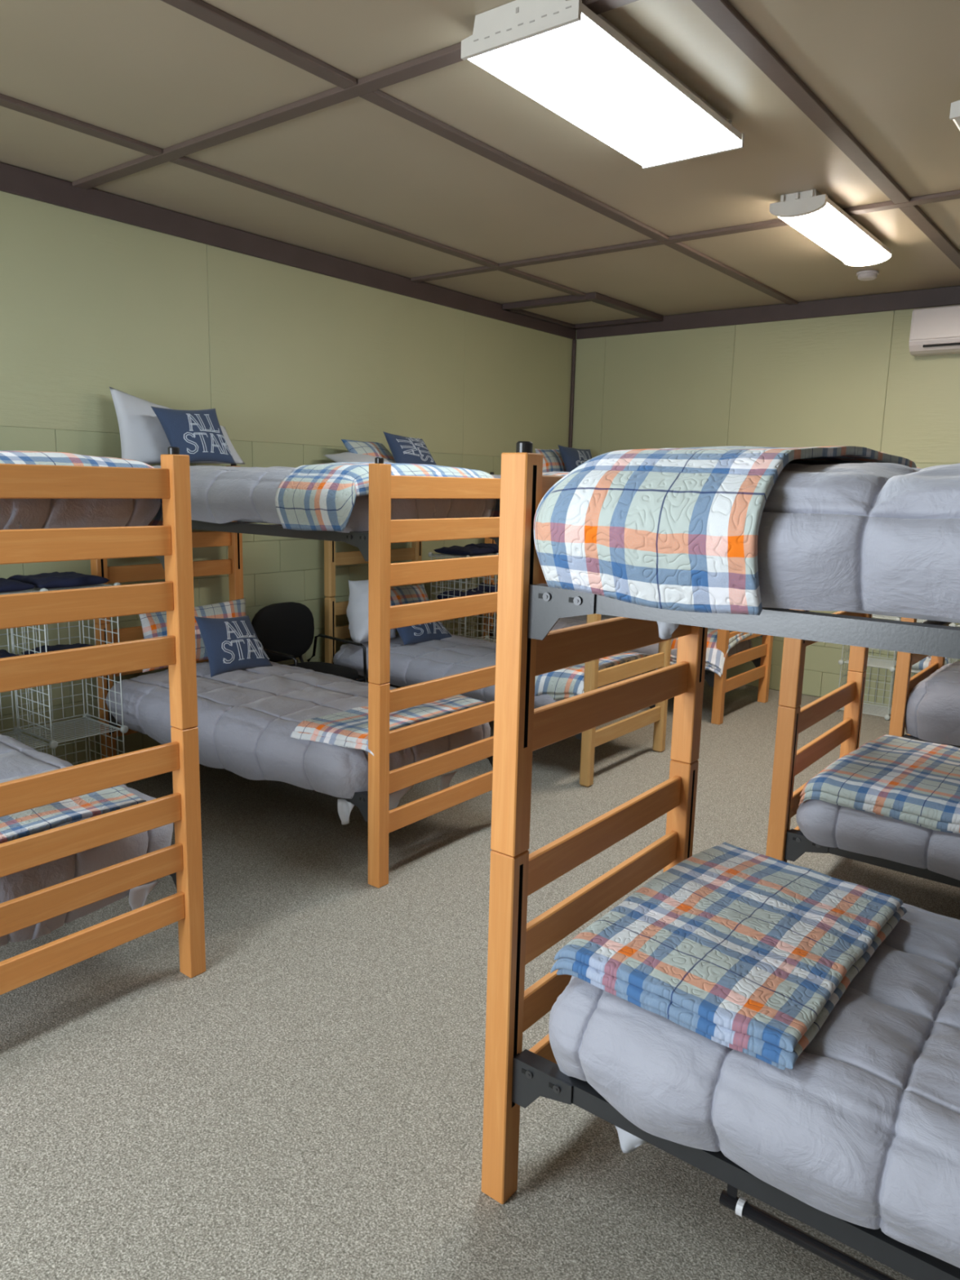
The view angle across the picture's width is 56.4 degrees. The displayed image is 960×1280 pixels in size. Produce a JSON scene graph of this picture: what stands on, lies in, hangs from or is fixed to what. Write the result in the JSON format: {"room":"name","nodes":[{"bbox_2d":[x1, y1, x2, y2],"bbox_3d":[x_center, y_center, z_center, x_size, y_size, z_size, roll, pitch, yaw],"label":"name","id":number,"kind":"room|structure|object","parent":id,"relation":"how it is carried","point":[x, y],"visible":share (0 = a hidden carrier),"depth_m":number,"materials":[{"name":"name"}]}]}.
{"room":"dormitory","nodes":[
{"label":"dormitory","id":0,"kind":"room"},
{"bbox_2d":[0,191,572,765],"bbox_3d":[-2.230,-0.753,4.563,0.112,3.030,9.930,9,13,37],"label":"wall","id":1,"kind":"structure","parent":0,"point":[294,363],"depth_m":5.36,"materials":[{"name":"green paint"}]},
{"bbox_2d":[0,161,576,339],"bbox_3d":[-2.142,-2.173,4.270,0.022,0.122,9.728,9,13,37],"label":"trim","id":2,"kind":"structure","parent":1,"relation":"attached to","point":[16,180],"depth_m":5.17,"materials":[{"name":"brown wood"}]},
{"bbox_2d":[568,339,576,448],"bbox_3d":[0.816,-1.277,8.301,0.030,2.900,0.030,9,13,37],"label":"trim","id":3,"kind":"structure","parent":1,"relation":"attached to","point":[574,341],"depth_m":8.12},
{"bbox_2d":[0,670,959,1279],"bbox_3d":[-0.004,1.149,3.097,6.040,0.100,10.130,9,13,37],"label":"floor","id":4,"kind":"structure","parent":0,"point":[307,1104],"depth_m":2.47,"materials":[{"name":"carpet"}]},
{"bbox_2d":[0,582,128,786],"bbox_3d":[-2.113,0.287,4.222,0.375,1.102,0.748,9,13,37],"label":"cube shelf","id":5,"kind":"object","parent":4,"relation":"on","point":[53,744],"visible":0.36,"depth_m":4.37,"materials":[{"name":"white metal"}]},
{"bbox_2d":[0,648,24,657],"bbox_3d":[-2.224,0.092,4.041,0.296,0.075,0.298,9,13,37],"label":"folded garment","id":6,"kind":"object","parent":5,"relation":"in","point":[3,653],"visible":0.35,"depth_m":4.07,"materials":[{"name":"blue fabric"}]},
{"bbox_2d":[0,577,36,592],"bbox_3d":[-2.201,-0.244,3.984,0.322,0.047,0.309,9,13,37],"label":"folded garment","id":7,"kind":"object","parent":5,"relation":"on","point":[6,585],"visible":1,"depth_m":3.96,"materials":[{"name":"blue fabric"}]},
{"bbox_2d":[21,643,93,654],"bbox_3d":[-2.008,0.056,4.315,0.292,0.061,0.304,9,13,37],"label":"folded garment","id":8,"kind":"object","parent":5,"relation":"in","point":[59,646],"visible":0.27,"depth_m":4.31,"materials":[{"name":"blue fabric"}]},
{"bbox_2d":[6,571,109,588],"bbox_3d":[-1.998,-0.290,4.239,0.341,0.060,0.340,9,13,37],"label":"folded garment","id":9,"kind":"object","parent":5,"relation":"on","point":[55,580],"visible":0.94,"depth_m":4.16,"materials":[{"name":"blue fabric"}]},
{"bbox_2d":[0,446,205,995],"bbox_3d":[-1.996,0.186,3.096,2.100,1.701,0.918,9,13,37],"label":"bunk bed","id":10,"kind":"object","parent":4,"relation":"on","point":[171,543],"visible":0.94,"depth_m":2.60,"materials":[{"name":"brown wood"}]},
{"bbox_2d":[128,880,159,910],"bbox_3d":[-2.030,0.653,3.196,1.914,0.285,0.780,9,13,37],"label":"mattress","id":11,"kind":"object","parent":10,"relation":"on","point":[138,895],"visible":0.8,"depth_m":2.88,"materials":[{"name":"white fabric"}]},
{"bbox_2d":[0,733,173,946],"bbox_3d":[-2.034,0.596,3.191,1.912,0.337,1.029,9,13,37],"label":"comforter","id":12,"kind":"object","parent":11,"relation":"on","point":[18,760],"visible":0.34,"depth_m":2.78,"materials":[{"name":"grey fabric"}]},
{"bbox_2d":[0,785,146,844],"bbox_3d":[-1.392,0.535,2.653,0.437,0.064,0.762,10,13,41],"label":"quilt","id":13,"kind":"object","parent":12,"relation":"on","point":[17,825],"visible":0.5,"depth_m":2.65,"materials":[{"name":"fabric"}]},
{"bbox_3d":[-2.040,-0.458,3.029,1.820,0.150,0.780,9,13,37],"label":"mattress","id":14,"kind":"object","parent":10,"relation":"on","visible":0},
{"bbox_2d":[0,498,160,529],"bbox_3d":[-2.007,-0.503,2.998,1.900,0.238,1.021,9,13,37],"label":"comforter","id":15,"kind":"object","parent":14,"relation":"on","point":[15,513],"visible":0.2,"depth_m":2.57,"materials":[{"name":"grey fabric"}]},
{"bbox_2d":[0,450,163,525],"bbox_3d":[-1.410,-0.418,2.536,0.509,0.244,1.103,9,13,37],"label":"quilt","id":16,"kind":"object","parent":15,"relation":"on","point":[20,457],"visible":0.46,"depth_m":2.55,"materials":[{"name":"fabric"}]},
{"bbox_2d":[90,457,500,888],"bbox_3d":[-0.930,-0.025,4.440,2.100,1.701,0.918,9,13,37],"label":"bunk bed","id":17,"kind":"object","parent":4,"relation":"on","point":[374,544],"visible":0.43,"depth_m":3.68,"materials":[{"name":"brown wood"}]},
{"bbox_2d":[235,519,281,524],"bbox_3d":[-0.974,-0.670,4.373,1.820,0.150,0.780,9,13,37],"label":"mattress","id":18,"kind":"object","parent":17,"relation":"on","point":[239,520],"visible":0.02,"depth_m":3.93,"materials":[{"name":"grey fabric"}]},
{"bbox_2d":[151,465,493,533],"bbox_3d":[-0.936,-0.708,4.338,1.916,0.263,1.025,9,13,37],"label":"comforter","id":19,"kind":"object","parent":18,"relation":"on","point":[219,494],"visible":0.38,"depth_m":3.81,"materials":[{"name":"grey fabric"}]},
{"bbox_2d":[109,386,244,464],"bbox_3d":[-1.641,-1.148,4.893,0.178,0.400,0.760,10,13,40],"label":"pillow","id":20,"kind":"object","parent":19,"relation":"on","point":[143,437],"visible":0.47,"depth_m":4.68,"materials":[{"name":"white fabric"}]},
{"bbox_2d":[151,406,235,463],"bbox_3d":[-1.520,-1.093,4.773,0.149,0.310,0.437,9,13,37],"label":"cushion","id":21,"kind":"object","parent":19,"relation":"on","point":[197,434],"visible":0.99,"depth_m":4.73,"materials":[{"name":"blue fabric"}]},
{"bbox_2d":[275,462,500,531],"bbox_3d":[-0.310,-0.621,3.855,0.465,0.278,1.098,9,13,37],"label":"quilt","id":22,"kind":"object","parent":19,"relation":"on","point":[321,496],"visible":0.55,"depth_m":3.48,"materials":[{"name":"fabric"}]},
{"bbox_2d":[337,771,456,825],"bbox_3d":[-0.986,0.458,4.525,1.901,0.313,0.836,9,13,37],"label":"mattress","id":23,"kind":"object","parent":17,"relation":"on","point":[344,807],"visible":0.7,"depth_m":3.81,"materials":[{"name":"white fabric"}]},
{"bbox_2d":[105,661,490,799],"bbox_3d":[-0.958,0.400,4.530,1.928,0.355,1.039,9,13,37],"label":"comforter","id":24,"kind":"object","parent":23,"relation":"on","point":[247,717],"visible":0.57,"depth_m":4.13,"materials":[{"name":"grey fabric"}]},
{"bbox_2d":[138,598,245,672],"bbox_3d":[-1.579,-0.040,5.001,0.200,0.305,0.800,9,13,37],"label":"pillow","id":25,"kind":"object","parent":24,"relation":"on","point":[153,624],"visible":0.32,"depth_m":4.94,"materials":[{"name":"fabric"}]},
{"bbox_2d":[194,615,272,677],"bbox_3d":[-1.360,0.012,4.894,0.204,0.300,0.410,9,13,37],"label":"cushion","id":26,"kind":"object","parent":24,"relation":"on","point":[230,644],"visible":1,"depth_m":4.83,"materials":[{"name":"blue fabric"}]},
{"bbox_2d":[289,693,486,755],"bbox_3d":[-0.353,0.340,3.993,0.501,0.097,0.887,9,13,37],"label":"quilt","id":27,"kind":"object","parent":24,"relation":"on","point":[348,728],"visible":0.59,"depth_m":3.78,"materials":[{"name":"fabric"}]},
{"bbox_2d":[251,601,367,682],"bbox_3d":[-1.054,0.215,5.512,0.565,0.851,0.571,9,13,37],"label":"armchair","id":28,"kind":"object","parent":4,"relation":"on","point":[285,631],"visible":0.65,"depth_m":5.56,"materials":[{"name":"black fabric"}]},
{"bbox_2d":[428,551,498,642],"bbox_3d":[-0.019,-0.128,6.862,0.375,1.102,0.748,9,13,37],"label":"cube shelf","id":29,"kind":"object","parent":4,"relation":"on","point":[430,553],"visible":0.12,"depth_m":6.78,"materials":[{"name":"white metal"}]},
{"bbox_2d":[436,589,484,599],"bbox_3d":[-0.127,-0.333,6.684,0.295,0.093,0.298,9,13,37],"label":"folded garment","id":30,"kind":"object","parent":29,"relation":"on","point":[468,593],"visible":0.54,"depth_m":6.63,"materials":[{"name":"blue fabric"}]},
{"bbox_2d":[434,545,494,555],"bbox_3d":[-0.111,-0.665,6.619,0.336,0.061,0.335,9,13,37],"label":"folded garment","id":31,"kind":"object","parent":29,"relation":"on","point":[455,549],"visible":1,"depth_m":6.53,"materials":[{"name":"fabric"}]},
{"bbox_2d":[465,542,498,553],"bbox_3d":[0.099,-0.713,6.882,0.337,0.072,0.340,9,13,37],"label":"folded garment","id":32,"kind":"object","parent":29,"relation":"on","point":[494,546],"visible":0.39,"depth_m":6.77,"materials":[{"name":"blue fabric"}]},
{"bbox_2d":[468,582,497,593],"bbox_3d":[0.096,-0.386,6.962,0.304,0.111,0.312,9,13,37],"label":"folded garment","id":33,"kind":"object","parent":29,"relation":"on","point":[486,588],"visible":0.26,"depth_m":6.88,"materials":[{"name":"blue fabric"}]},
{"bbox_2d":[324,540,671,786],"bbox_3d":[0.064,-0.223,5.694,2.100,1.701,0.918,9,13,37],"label":"bunk bed","id":34,"kind":"object","parent":4,"relation":"on","point":[593,678],"visible":0.07,"depth_m":5.41,"materials":[{"name":"brown wood"}]},
{"bbox_2d":[340,643,350,648],"bbox_3d":[-0.004,0.172,5.811,1.820,0.150,0.780,9,13,37],"label":"mattress","id":35,"kind":"object","parent":34,"relation":"on","point":[344,645],"visible":0.08,"depth_m":6.04,"materials":[{"name":"grey fabric"}]},
{"bbox_2d":[333,634,641,708],"bbox_3d":[0.024,0.178,5.787,1.905,0.239,1.018,9,13,37],"label":"comforter","id":36,"kind":"object","parent":35,"relation":"on","point":[424,661],"visible":0.38,"depth_m":5.61,"materials":[{"name":"grey fabric"}]},
{"bbox_2d":[346,579,396,643],"bbox_3d":[-0.717,-0.193,5.957,0.340,0.406,0.397,-3,11,-21],"label":"pillow","id":37,"kind":"object","parent":36,"relation":"on","point":[357,611],"visible":0.47,"depth_m":5.83,"materials":[{"name":"white fabric"}]},
{"bbox_2d":[390,584,429,605],"bbox_3d":[-0.515,-0.247,6.362,0.190,0.290,0.520,9,13,37],"label":"pillow","id":38,"kind":"object","parent":36,"relation":"on","point":[400,595],"visible":0.41,"depth_m":6.33,"materials":[{"name":"fabric"}]},
{"bbox_2d":[395,621,451,644],"bbox_3d":[-0.410,-0.091,6.109,0.205,0.225,0.522,9,13,37],"label":"cushion","id":39,"kind":"object","parent":36,"relation":"on","point":[412,634],"visible":0.49,"depth_m":6.01,"materials":[{"name":"blue fabric"}]},
{"bbox_2d":[534,651,657,700],"bbox_3d":[0.689,0.189,5.249,0.408,0.220,0.959,9,12,35],"label":"quilt","id":40,"kind":"object","parent":36,"relation":"on","point":[566,682],"visible":0.35,"depth_m":4.92,"materials":[{"name":"fabric"}]},
{"bbox_3d":[0.021,-0.868,5.627,1.820,0.150,0.780,9,13,37],"label":"mattress","id":41,"kind":"object","parent":34,"relation":"on","visible":0},
{"bbox_2d":[490,474,500,478],"bbox_3d":[0.052,-0.915,5.592,1.901,0.246,1.028,9,13,37],"label":"comforter","id":42,"kind":"object","parent":41,"relation":"on","point":[495,476],"visible":0.02,"depth_m":5.11,"materials":[{"name":"grey fabric"}]},
{"bbox_2d":[323,451,395,462],"bbox_3d":[-0.776,-1.181,5.927,0.280,0.128,0.550,9,13,37],"label":"pillow","id":43,"kind":"object","parent":42,"relation":"on","point":[347,456],"visible":0.39,"depth_m":5.80,"materials":[{"name":"white fabric"}]},
{"bbox_2d":[341,439,394,461],"bbox_3d":[-0.721,-1.237,6.004,0.161,0.198,0.450,9,13,37],"label":"pillow","id":44,"kind":"object","parent":42,"relation":"on","point":[371,448],"visible":0.52,"depth_m":5.93,"materials":[{"name":"fabric"}]},
{"bbox_2d":[382,431,436,465],"bbox_3d":[-0.462,-1.268,6.082,0.156,0.270,0.461,9,13,37],"label":"cushion","id":45,"kind":"object","parent":42,"relation":"on","point":[404,450],"visible":0.91,"depth_m":5.99,"materials":[{"name":"blue fabric"}]},
{"bbox_2d":[542,471,569,475],"bbox_3d":[0.648,-0.832,5.134,0.511,0.260,1.107,9,13,37],"label":"quilt","id":46,"kind":"object","parent":42,"relation":"on","point":[558,473],"visible":0.06,"depth_m":4.85,"materials":[{"name":"fabric"}]},
{"bbox_2d":[482,471,773,724],"bbox_3d":[1.139,-0.436,7.048,2.100,1.701,0.918,9,13,37],"label":"bunk bed","id":47,"kind":"object","parent":4,"relation":"on","point":[760,655],"visible":0.19,"depth_m":6.46,"materials":[{"name":"brown wood"}]},
{"bbox_3d":[1.070,-0.041,7.165,1.820,0.150,0.780,9,13,37],"label":"mattress","id":48,"kind":"object","parent":47,"relation":"on","visible":0},
{"bbox_2d":[492,614,751,665],"bbox_3d":[1.105,-0.038,7.138,1.902,0.245,1.024,9,13,37],"label":"comforter","id":49,"kind":"object","parent":48,"relation":"on","point":[565,622],"visible":0.04,"depth_m":6.86,"materials":[{"name":"grey fabric"}]},
{"bbox_2d":[670,627,765,677],"bbox_3d":[1.770,0.023,6.587,0.413,0.302,0.974,8,12,35],"label":"quilt","id":50,"kind":"object","parent":49,"relation":"on","point":[715,659],"visible":0.22,"depth_m":6.17,"materials":[{"name":"fabric"}]},
{"bbox_3d":[1.095,-1.081,6.982,1.820,0.150,0.780,9,13,37],"label":"mattress","id":51,"kind":"object","parent":47,"relation":"on","visible":0},
{"bbox_3d":[1.127,-1.128,6.950,1.901,0.250,1.019,9,13,37],"label":"comforter","id":52,"kind":"object","parent":51,"relation":"on","visible":0},
{"bbox_2d":[534,448,567,471],"bbox_3d":[0.641,-1.535,7.731,0.147,0.245,0.490,9,13,37],"label":"pillow","id":53,"kind":"object","parent":52,"relation":"on","point":[553,461],"visible":0.62,"depth_m":7.64,"materials":[{"name":"fabric"}]},
{"bbox_2d":[557,444,591,471],"bbox_3d":[0.856,-1.535,7.742,0.157,0.280,0.532,9,13,37],"label":"cushion","id":54,"kind":"object","parent":52,"relation":"on","point":[572,458],"visible":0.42,"depth_m":7.61,"materials":[{"name":"blue fabric"}]},
{"bbox_2d":[481,440,959,1279],"bbox_3d":[1.131,0.517,1.648,2.100,1.701,0.918,9,13,37],"label":"bunk bed","id":55,"kind":"object","parent":4,"relation":"on","point":[528,609],"visible":0.56,"depth_m":1.94,"materials":[{"name":"brown wood"}]},
{"bbox_2d":[615,1125,646,1153],"bbox_3d":[1.178,1.026,1.691,1.820,0.344,0.780,9,13,37],"label":"mattress","id":56,"kind":"object","parent":55,"relation":"on","point":[628,1142],"visible":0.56,"depth_m":1.96,"materials":[{"name":"white fabric"}]},
{"bbox_2d":[548,902,959,1268],"bbox_3d":[1.142,0.881,1.700,1.946,0.332,1.024,9,13,37],"label":"comforter","id":57,"kind":"object","parent":56,"relation":"on","point":[863,1130],"visible":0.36,"depth_m":1.61,"materials":[{"name":"grey fabric"}]},
{"bbox_2d":[550,841,906,1070],"bbox_3d":[0.593,0.644,2.009,0.534,0.096,0.789,9,13,37],"label":"quilt","id":58,"kind":"object","parent":57,"relation":"on","point":[749,953],"visible":1,"depth_m":1.85,"materials":[{"name":"fabric"}]},
{"bbox_2d":[719,1183,896,1279],"bbox_3d":[1.072,1.174,1.367,1.470,0.136,0.033,9,13,37],"label":"tube","id":59,"kind":"object","parent":55,"relation":"hanging from","point":[729,1198],"visible":0.89,"depth_m":1.72,"materials":[{"name":"black metal"}]},
{"bbox_2d":[657,609,959,639],"bbox_3d":[1.204,-0.059,1.499,1.820,0.251,0.780,9,13,37],"label":"mattress","id":60,"kind":"object","parent":55,"relation":"on","point":[665,629],"visible":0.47,"depth_m":1.46,"materials":[{"name":"white fabric"}]},
{"bbox_2d":[573,462,959,619],"bbox_3d":[1.164,-0.161,1.513,1.957,0.269,1.032,9,13,37],"label":"comforter","id":61,"kind":"object","parent":60,"relation":"on","point":[850,536],"visible":0.43,"depth_m":1.38,"materials":[{"name":"grey fabric"}]},
{"bbox_2d":[533,445,916,615],"bbox_3d":[0.567,-0.272,1.969,0.528,0.297,1.095,9,13,37],"label":"quilt","id":62,"kind":"object","parent":61,"relation":"on","point":[675,529],"visible":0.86,"depth_m":1.53,"materials":[{"name":"fabric"}]},
{"bbox_2d":[765,608,959,887],"bbox_3d":[2.202,0.305,2.998,2.100,1.701,0.918,9,13,37],"label":"bunk bed","id":63,"kind":"object","parent":4,"relation":"on","point":[783,844],"visible":0.3,"depth_m":3.33,"materials":[{"name":"brown wood"}]},
{"bbox_3d":[2.251,0.718,3.025,1.820,0.150,0.780,9,13,37],"label":"mattress","id":64,"kind":"object","parent":63,"relation":"on","visible":0},
{"bbox_2d":[795,799,959,880],"bbox_3d":[2.191,0.694,3.066,1.970,0.224,1.015,9,13,37],"label":"comforter","id":65,"kind":"object","parent":64,"relation":"on","point":[823,823],"visible":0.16,"depth_m":3.09,"materials":[{"name":"grey fabric"}]},
{"bbox_2d":[798,734,959,833],"bbox_3d":[1.654,0.530,3.404,0.596,0.135,0.851,9,13,37],"label":"quilt","id":66,"kind":"object","parent":65,"relation":"on","point":[909,780],"visible":1,"depth_m":3.22,"materials":[{"name":"fabric"}]},
{"bbox_2d":[835,613,959,719],"bbox_3d":[3.195,0.034,6.380,1.103,1.102,0.375,9,13,37],"label":"cube shelf","id":67,"kind":"object","parent":4,"relation":"on","point":[892,668],"visible":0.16,"depth_m":6.60,"materials":[{"name":"white metal"}]},
{"bbox_2d":[911,656,950,670],"bbox_3d":[3.199,0.158,6.400,0.285,0.093,0.278,9,13,37],"label":"folded blanket","id":68,"kind":"object","parent":67,"relation":"on","point":[924,663],"visible":0.25,"depth_m":6.32,"materials":[{"name":"fabric"}]},
{"bbox_2d":[888,617,959,747],"bbox_3d":[3.273,0.092,4.349,2.100,1.701,0.918,9,13,37],"label":"bunk bed","id":69,"kind":"object","parent":4,"relation":"on","point":[904,684],"visible":0.05,"depth_m":4.67,"materials":[{"name":"brown wood"}]},
{"bbox_3d":[3.322,0.506,4.375,1.820,0.150,0.780,9,13,37],"label":"mattress","id":70,"kind":"object","parent":69,"relation":"on","visible":0},
{"bbox_2d":[905,661,959,746],"bbox_3d":[3.255,0.410,4.413,2.009,0.336,1.038,9,13,37],"label":"comforter","id":71,"kind":"object","parent":70,"relation":"on","point":[932,711],"visible":0.94,"depth_m":4.55,"materials":[{"name":"grey fabric"}]},
{"bbox_2d":[0,0,959,318],"bbox_3d":[0.070,-1.932,2.553,6.040,0.141,10.130,9,13,37],"label":"ceiling","id":72,"kind":"structure","parent":0,"point":[359,131],"depth_m":3.73,"materials":[{"name":"beige paint"}]},
{"bbox_2d":[502,292,663,329],"bbox_3d":[0.856,-2.682,7.327,0.868,0.045,1.102,9,13,37],"label":"ceiling hatch","id":73,"kind":"object","parent":72,"relation":"attached to","point":[573,312],"visible":1,"depth_m":7.28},
{"bbox_2d":[461,0,744,168],"bbox_3d":[0.483,-1.918,3.126,0.430,0.108,1.210,9,13,37],"label":"ceiling light","id":74,"kind":"object","parent":72,"relation":"attached to","point":[566,57],"visible":1,"depth_m":2.94,"materials":[{"name":"white plastic"}]},
{"bbox_2d":[769,189,892,266],"bbox_3d":[1.895,-2.175,4.770,0.268,0.105,1.226,9,13,37],"label":"ceiling light","id":75,"kind":"object","parent":72,"relation":"attached to","point":[811,212],"visible":1,"depth_m":4.57,"materials":[{"name":"white plastic"}]},
{"bbox_2d":[856,270,879,280],"bbox_3d":[2.532,-2.381,5.847,0.136,0.042,0.136,9,13,37],"label":"smoke detector","id":76,"kind":"object","parent":72,"relation":"attached to","point":[864,275],"visible":1,"depth_m":5.81,"materials":[{"name":"beige plastic"}]},
{"bbox_2d":[949,99,959,130],"bbox_3d":[2.198,-1.940,3.485,0.430,0.108,1.210,9,13,37],"label":"ceiling light","id":77,"kind":"object","parent":72,"relation":"attached to","point":[954,114],"visible":1,"depth_m":3.15,"materials":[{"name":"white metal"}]},
{"bbox_2d":[572,304,959,707],"bbox_3d":[3.068,-0.994,6.651,5.840,3.030,0.112,9,13,37],"label":"wall","id":78,"kind":"structure","parent":0,"point":[850,380],"depth_m":7.03,"materials":[{"name":"green paint"}]},
{"bbox_2d":[576,285,959,339],"bbox_3d":[3.070,-2.412,6.340,5.590,0.122,0.022,9,13,37],"label":"trim","id":79,"kind":"structure","parent":78,"relation":"attached to","point":[948,295],"depth_m":6.85,"materials":[{"name":"brown wood"}]},
{"bbox_2d":[909,304,959,356],"bbox_3d":[3.357,-2.107,6.035,0.800,0.298,0.215,9,13,37],"label":"air conditioner","id":80,"kind":"object","parent":78,"relation":"attached to","point":[934,331],"visible":1,"depth_m":6.11,"materials":[{"name":"beige plastic"}]},
{"bbox_2d":[922,342,959,347],"bbox_3d":[3.323,-1.999,5.980,0.660,0.045,0.012,9,-25,37],"label":"air vent","id":81,"kind":"object","parent":80,"relation":"attached to","point":[925,344],"depth_m":6.10,"materials":[{"name":"plastic"}]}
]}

